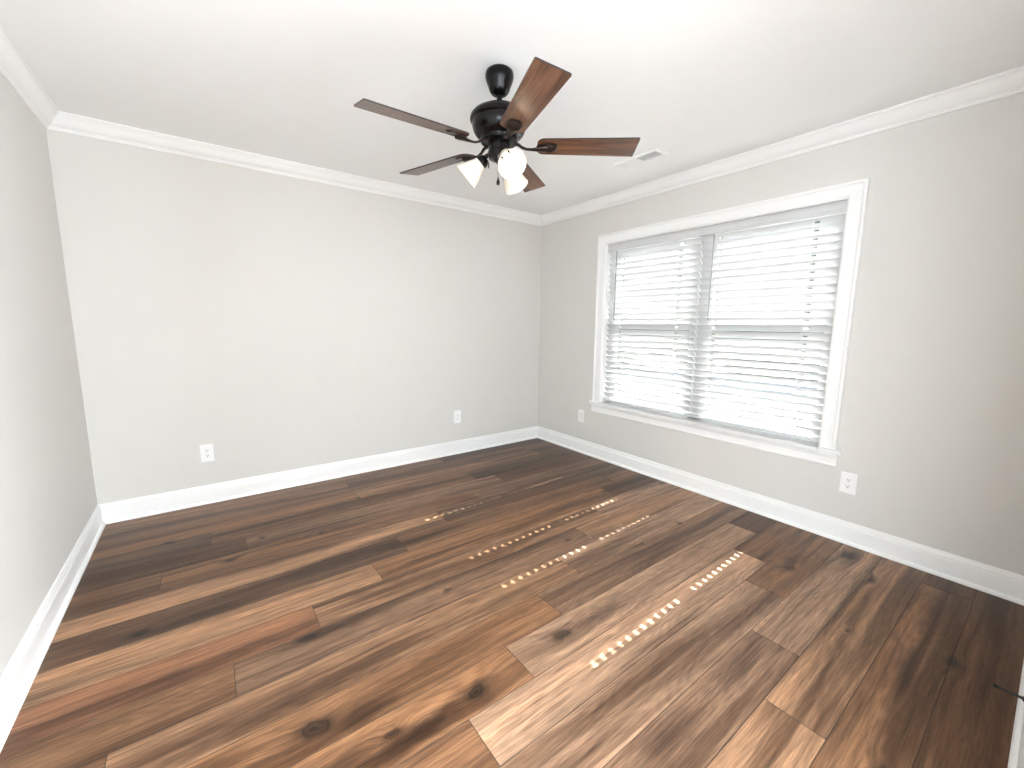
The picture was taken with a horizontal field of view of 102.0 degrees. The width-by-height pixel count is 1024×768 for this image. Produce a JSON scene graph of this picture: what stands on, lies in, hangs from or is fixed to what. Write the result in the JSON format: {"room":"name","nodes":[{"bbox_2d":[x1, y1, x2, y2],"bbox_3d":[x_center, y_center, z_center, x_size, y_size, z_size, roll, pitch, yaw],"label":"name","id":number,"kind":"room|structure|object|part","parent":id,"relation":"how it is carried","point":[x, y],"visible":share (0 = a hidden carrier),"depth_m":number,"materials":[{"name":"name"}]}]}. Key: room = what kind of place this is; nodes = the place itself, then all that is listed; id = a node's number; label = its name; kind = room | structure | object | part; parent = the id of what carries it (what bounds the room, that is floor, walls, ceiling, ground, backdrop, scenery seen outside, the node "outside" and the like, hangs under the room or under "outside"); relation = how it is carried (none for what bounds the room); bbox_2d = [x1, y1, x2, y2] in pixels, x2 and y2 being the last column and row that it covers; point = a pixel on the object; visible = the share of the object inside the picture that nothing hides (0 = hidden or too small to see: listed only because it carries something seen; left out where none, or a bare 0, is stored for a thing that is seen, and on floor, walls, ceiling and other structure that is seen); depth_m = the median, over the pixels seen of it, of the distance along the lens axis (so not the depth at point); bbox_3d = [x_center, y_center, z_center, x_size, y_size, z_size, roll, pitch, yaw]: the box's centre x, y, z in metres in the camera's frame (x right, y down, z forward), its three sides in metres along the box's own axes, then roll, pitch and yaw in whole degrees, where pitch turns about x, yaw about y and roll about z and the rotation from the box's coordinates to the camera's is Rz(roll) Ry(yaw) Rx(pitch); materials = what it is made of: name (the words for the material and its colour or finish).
{"room":"empty bedroom","nodes":[
{"label":"empty bedroom","id":0,"kind":"room"},
{"bbox_2d":[0,72,96,677],"bbox_3d":[-1.587,-0.058,1.008,0.120,2.500,3.647,-5,10,-36],"label":"wall","id":1,"kind":"structure","parent":0,"point":[48,497],"depth_m":1.85,"materials":[{"name":"beige paint"}]},
{"bbox_2d":[0,25,57,128],"bbox_3d":[-1.498,-1.259,0.894,0.070,0.088,3.647,-5,10,-36],"label":"crown molding","id":2,"kind":"structure","parent":1,"relation":"attached to","point":[13,67],"depth_m":1.94,"materials":[{"name":"white wood"}]},
{"bbox_2d":[0,504,105,752],"bbox_3d":[-1.538,1.049,1.212,0.030,0.132,3.647,-5,10,-36],"label":"baseboard","id":3,"kind":"structure","parent":1,"relation":"attached to","point":[16,681],"depth_m":1.65,"materials":[{"name":"white wood"}]},
{"bbox_2d":[46,129,541,503],"bbox_3d":[-1.182,-0.429,3.632,3.936,2.500,0.120,-5,10,-36],"label":"wall","id":4,"kind":"structure","parent":0,"point":[279,323],"depth_m":3.09,"materials":[{"name":"beige paint"}]},
{"bbox_2d":[199,443,214,462],"bbox_3d":[-2.167,0.491,2.948,0.078,0.128,0.008,-5,10,-36],"label":"wall outlet","id":5,"kind":"object","parent":4,"relation":"attached to","point":[206,450],"visible":1,"depth_m":2.94,"materials":[{"name":"white plastic"}]},
{"bbox_2d":[47,111,541,225],"bbox_3d":[-1.125,-1.611,3.377,3.666,0.088,0.070,-5,10,-36],"label":"crown molding","id":6,"kind":"structure","parent":4,"relation":"attached to","point":[65,122],"depth_m":2.90,"materials":[{"name":"white wood"}]},
{"bbox_2d":[98,426,537,523],"bbox_3d":[-1.161,0.694,3.723,3.666,0.132,0.030,-5,10,-36],"label":"baseboard","id":7,"kind":"structure","parent":4,"relation":"attached to","point":[138,507],"depth_m":3.28,"materials":[{"name":"white wood"}]},
{"bbox_2d":[454,410,460,423],"bbox_3d":[-0.545,0.329,4.145,0.078,0.128,0.008,-5,10,-36],"label":"wall outlet","id":8,"kind":"object","parent":4,"relation":"attached to","point":[457,414],"visible":1,"depth_m":4.14,"materials":[{"name":"white plastic"}]},
{"bbox_2d":[0,438,1023,767],"bbox_3d":[-0.193,1.174,1.113,5.399,0.060,5.560,-5,10,-36],"label":"floor","id":9,"kind":"structure","parent":0,"point":[532,603],"depth_m":1.72,"materials":[{"name":"brown wood"}]},
{"bbox_2d":[0,0,1023,214],"bbox_3d":[0.278,-1.377,1.184,4.350,0.100,5.520,-5,10,-36],"label":"ceiling","id":10,"kind":"structure","parent":0,"point":[699,82],"depth_m":1.87,"materials":[{"name":"white paint"}]},
{"bbox_2d":[354,57,639,194],"bbox_3d":[-0.094,-1.178,1.913,1.206,0.509,1.260,-5,10,-36],"label":"ceiling fan","id":11,"kind":"object","parent":10,"relation":"hanging from","point":[499,125],"visible":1,"depth_m":1.86,"materials":[{"name":"brown wood"}]},
{"bbox_3d":[-0.394,-1.085,1.707,0.465,0.006,0.135,-5,22,-35],"label":"blade","id":12,"kind":"part","parent":11,"relation":"part of","materials":[{"name":"brown wood"}]},
{"bbox_3d":[-0.391,-1.153,2.185,0.465,0.006,0.135,7,22,36],"label":"blade","id":13,"kind":"part","parent":11,"relation":"part of","materials":[{"name":"brown wood"}]},
{"bbox_3d":[-0.243,-1.093,1.817,0.100,0.007,0.068,-5,22,-35],"label":"bracket plate","id":14,"kind":"part","parent":11,"relation":"part of","materials":[{"name":"brown metal"}]},
{"bbox_3d":[-0.240,-1.131,2.077,0.100,0.007,0.068,7,22,36],"label":"bracket plate","id":15,"kind":"part","parent":11,"relation":"part of","materials":[{"name":"brown metal"}]},
{"bbox_3d":[-0.203,-1.008,1.979,0.138,0.142,0.137,-5,10,-36],"label":"lamp shade","id":16,"kind":"part","parent":11,"relation":"part of","materials":[{"name":"white glass"}]},
{"bbox_3d":[-0.022,-1.009,1.853,0.053,0.081,0.087,-5,10,-36],"label":"bulb","id":17,"kind":"part","parent":11,"relation":"part of","materials":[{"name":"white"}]},
{"bbox_3d":[-0.016,-0.986,1.835,0.128,0.142,0.144,-5,10,-36],"label":"lamp shade","id":18,"kind":"part","parent":11,"relation":"part of","materials":[{"name":"white glass"}]},
{"bbox_3d":[0.006,-1.079,1.734,0.068,0.007,0.100,10,5,-19],"label":"bracket plate","id":19,"kind":"part","parent":11,"relation":"part of","materials":[{"name":"brown metal"}]},
{"bbox_3d":[0.000,-1.021,2.084,0.144,0.142,0.124,-5,10,-36],"label":"lamp shade","id":20,"kind":"part","parent":11,"relation":"part of","materials":[{"name":"white glass"}]},
{"bbox_3d":[0.069,-1.169,2.331,0.135,0.006,0.465,-9,5,19],"label":"blade","id":21,"kind":"part","parent":11,"relation":"part of","materials":[{"name":"brown wood"}]},
{"bbox_3d":[0.064,-1.059,1.558,0.135,0.006,0.465,10,5,-19],"label":"blade","id":22,"kind":"part","parent":11,"relation":"part of","materials":[{"name":"brown wood"}]},
{"bbox_3d":[0.164,-1.107,1.943,0.100,0.007,0.068,1,-4,0],"label":"bracket plate","id":23,"kind":"part","parent":11,"relation":"part of","materials":[{"name":"brown metal"}]},
{"bbox_3d":[0.350,-1.111,1.943,0.465,0.006,0.135,1,-4,0],"label":"blade","id":24,"kind":"part","parent":11,"relation":"part of","materials":[{"name":"brown wood"}]},
{"bbox_2d":[613,148,666,168],"bbox_3d":[0.884,-1.556,2.874,0.130,0.011,0.352,-5,10,-36],"label":"ceiling vent","id":25,"kind":"object","parent":10,"relation":"in","point":[654,153],"visible":1,"depth_m":2.86,"materials":[{"name":"white metal"}]},
{"bbox_2d":[538,92,1023,575],"bbox_3d":[1.461,-0.348,3.260,0.150,2.500,3.647,-5,10,-36],"label":"wall","id":26,"kind":"structure","parent":0,"point":[931,427],"depth_m":2.24,"materials":[{"name":"beige paint"}]},
{"bbox_2d":[578,409,583,422],"bbox_3d":[0.704,0.326,4.238,0.008,0.128,0.078,-5,10,-36],"label":"wall outlet","id":27,"kind":"object","parent":26,"relation":"attached to","point":[580,412],"visible":1,"depth_m":4.23,"materials":[{"name":"white plastic"}]},
{"bbox_2d":[589,177,869,466],"bbox_3d":[1.448,-0.443,3.242,0.207,1.668,2.027,-5,10,-36],"label":"window","id":28,"kind":"structure","parent":26,"relation":"in","point":[824,451],"depth_m":2.78,"materials":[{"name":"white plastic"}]},
{"bbox_3d":[1.214,-0.155,3.675,0.028,0.735,0.815,-5,10,-36],"label":"sash","id":29,"kind":"part","parent":28,"relation":"part of","materials":[{"name":"white plastic"}]},
{"bbox_2d":[603,227,702,415],"bbox_3d":[1.165,-0.509,3.575,0.080,1.453,0.886,-5,10,-36],"label":"window blind","id":30,"kind":"object","parent":28,"relation":"attached to","point":[650,273],"visible":1,"depth_m":3.52,"materials":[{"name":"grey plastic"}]},
{"bbox_3d":[0.989,-0.533,3.826,0.044,1.388,0.002,-5,10,-36],"label":"ladder cord","id":31,"kind":"part","parent":30,"relation":"part of","materials":[{"name":"white fabric"}]},
{"bbox_3d":[1.165,0.198,3.683,0.060,0.018,0.880,-1,7,-37],"label":"rail","id":32,"kind":"part","parent":30,"relation":"part of","materials":[{"name":"grey plastic"}]},
{"bbox_3d":[1.327,-0.466,3.378,0.044,1.388,0.002,-5,10,-36],"label":"ladder cord","id":33,"kind":"part","parent":30,"relation":"part of","materials":[{"name":"white fabric"}]},
{"bbox_3d":[1.248,-0.848,3.596,0.026,0.740,0.815,-5,10,-36],"label":"sash","id":34,"kind":"part","parent":28,"relation":"part of","materials":[{"name":"white plastic"}]},
{"bbox_3d":[1.502,-0.436,3.279,0.079,1.550,1.820,-5,10,-36],"label":"frame","id":35,"kind":"part","parent":28,"relation":"part of","materials":[{"name":"white plastic"}]},
{"bbox_3d":[1.754,-0.047,2.958,0.028,0.735,0.815,-5,10,-36],"label":"sash","id":36,"kind":"part","parent":28,"relation":"part of","materials":[{"name":"white plastic"}]},
{"bbox_2d":[689,200,847,441],"bbox_3d":[1.696,-0.403,2.869,0.080,1.453,0.886,-5,10,-36],"label":"window blind","id":37,"kind":"object","parent":28,"relation":"attached to","point":[756,264],"visible":0.9,"depth_m":2.81,"materials":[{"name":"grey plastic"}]},
{"bbox_3d":[1.511,-0.429,3.133,0.044,1.388,0.002,-5,10,-36],"label":"ladder cord","id":38,"kind":"part","parent":37,"relation":"part of","materials":[{"name":"white fabric"}]},
{"bbox_3d":[1.696,0.305,2.977,0.060,0.018,0.880,-1,7,-37],"label":"rail","id":39,"kind":"part","parent":37,"relation":"part of","materials":[{"name":"grey plastic"}]},
{"bbox_3d":[1.868,-0.357,2.659,0.044,1.388,0.002,-5,10,-36],"label":"ladder cord","id":40,"kind":"part","parent":37,"relation":"part of","materials":[{"name":"white fabric"}]},
{"bbox_3d":[1.879,-0.356,2.650,0.001,1.387,0.001,-5,10,-36],"label":"lift cord","id":41,"kind":"part","parent":37,"relation":"part of","materials":[{"name":"white fabric"}]},
{"bbox_3d":[1.788,-0.740,2.878,0.026,0.740,0.815,-5,10,-36],"label":"sash","id":42,"kind":"part","parent":28,"relation":"part of","materials":[{"name":"white plastic"}]},
{"bbox_2d":[537,426,1023,605],"bbox_3d":[1.377,0.771,3.365,0.030,0.132,3.647,-5,10,-36],"label":"baseboard","id":43,"kind":"structure","parent":26,"relation":"attached to","point":[998,582],"depth_m":2.57,"materials":[{"name":"white wood"}]},
{"bbox_2d":[541,66,1023,225],"bbox_3d":[1.385,-1.534,3.024,0.070,0.088,3.647,-5,10,-36],"label":"crown molding","id":44,"kind":"structure","parent":26,"relation":"attached to","point":[1010,82],"depth_m":2.40,"materials":[{"name":"white wood"}]},
{"bbox_2d":[839,471,857,494],"bbox_3d":[2.021,0.596,2.491,0.008,0.128,0.078,-5,10,-36],"label":"wall outlet","id":45,"kind":"object","parent":26,"relation":"attached to","point":[848,481],"visible":1,"depth_m":2.49,"materials":[{"name":"white plastic"}]},
{"bbox_3d":[1.068,0.021,0.645,3.936,2.500,0.120,-5,10,-36],"label":"wall","id":46,"kind":"structure","parent":0,"visible":0},
{"bbox_2d":[992,683,1023,701],"bbox_3d":[1.694,1.050,1.413,0.025,0.025,0.075,-5,10,-36],"label":"door stop","id":47,"kind":"object","parent":46,"relation":"attached to","point":[993,684],"visible":1,"depth_m":1.41,"materials":[{"name":"black metal"}]},
{"bbox_3d":[1.697,1.050,1.407,0.025,0.025,0.062,-5,10,-36],"label":"rod","id":48,"kind":"part","parent":47,"relation":"part of","materials":[{"name":"black metal"}]},
{"bbox_2d":[1007,661,1023,767],"bbox_3d":[1.838,1.046,1.474,1.575,0.132,0.030,-5,10,-36],"label":"baseboard","id":49,"kind":"structure","parent":46,"relation":"attached to","point":[1016,756],"depth_m":1.30,"materials":[{"name":"white wood"}]},
{"label":"outside","id":50,"kind":"structure","parent":0,"visible":0},
{"bbox_2d":[615,352,817,427],"bbox_3d":[8.313,0.373,10.829,100.000,0.150,80.000,-5,10,-36],"label":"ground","id":51,"kind":"structure","parent":50,"point":[638,352],"depth_m":10.83,"materials":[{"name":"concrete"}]},
{"bbox_2d":[617,221,828,380],"bbox_3d":[11.240,-2.420,11.718,3.603,7.206,45.855,-5,10,-36],"label":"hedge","id":52,"kind":"object","parent":51,"relation":"on","point":[817,221],"visible":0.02,"depth_m":14.57,"materials":[{"name":"green plant"}]}
]}

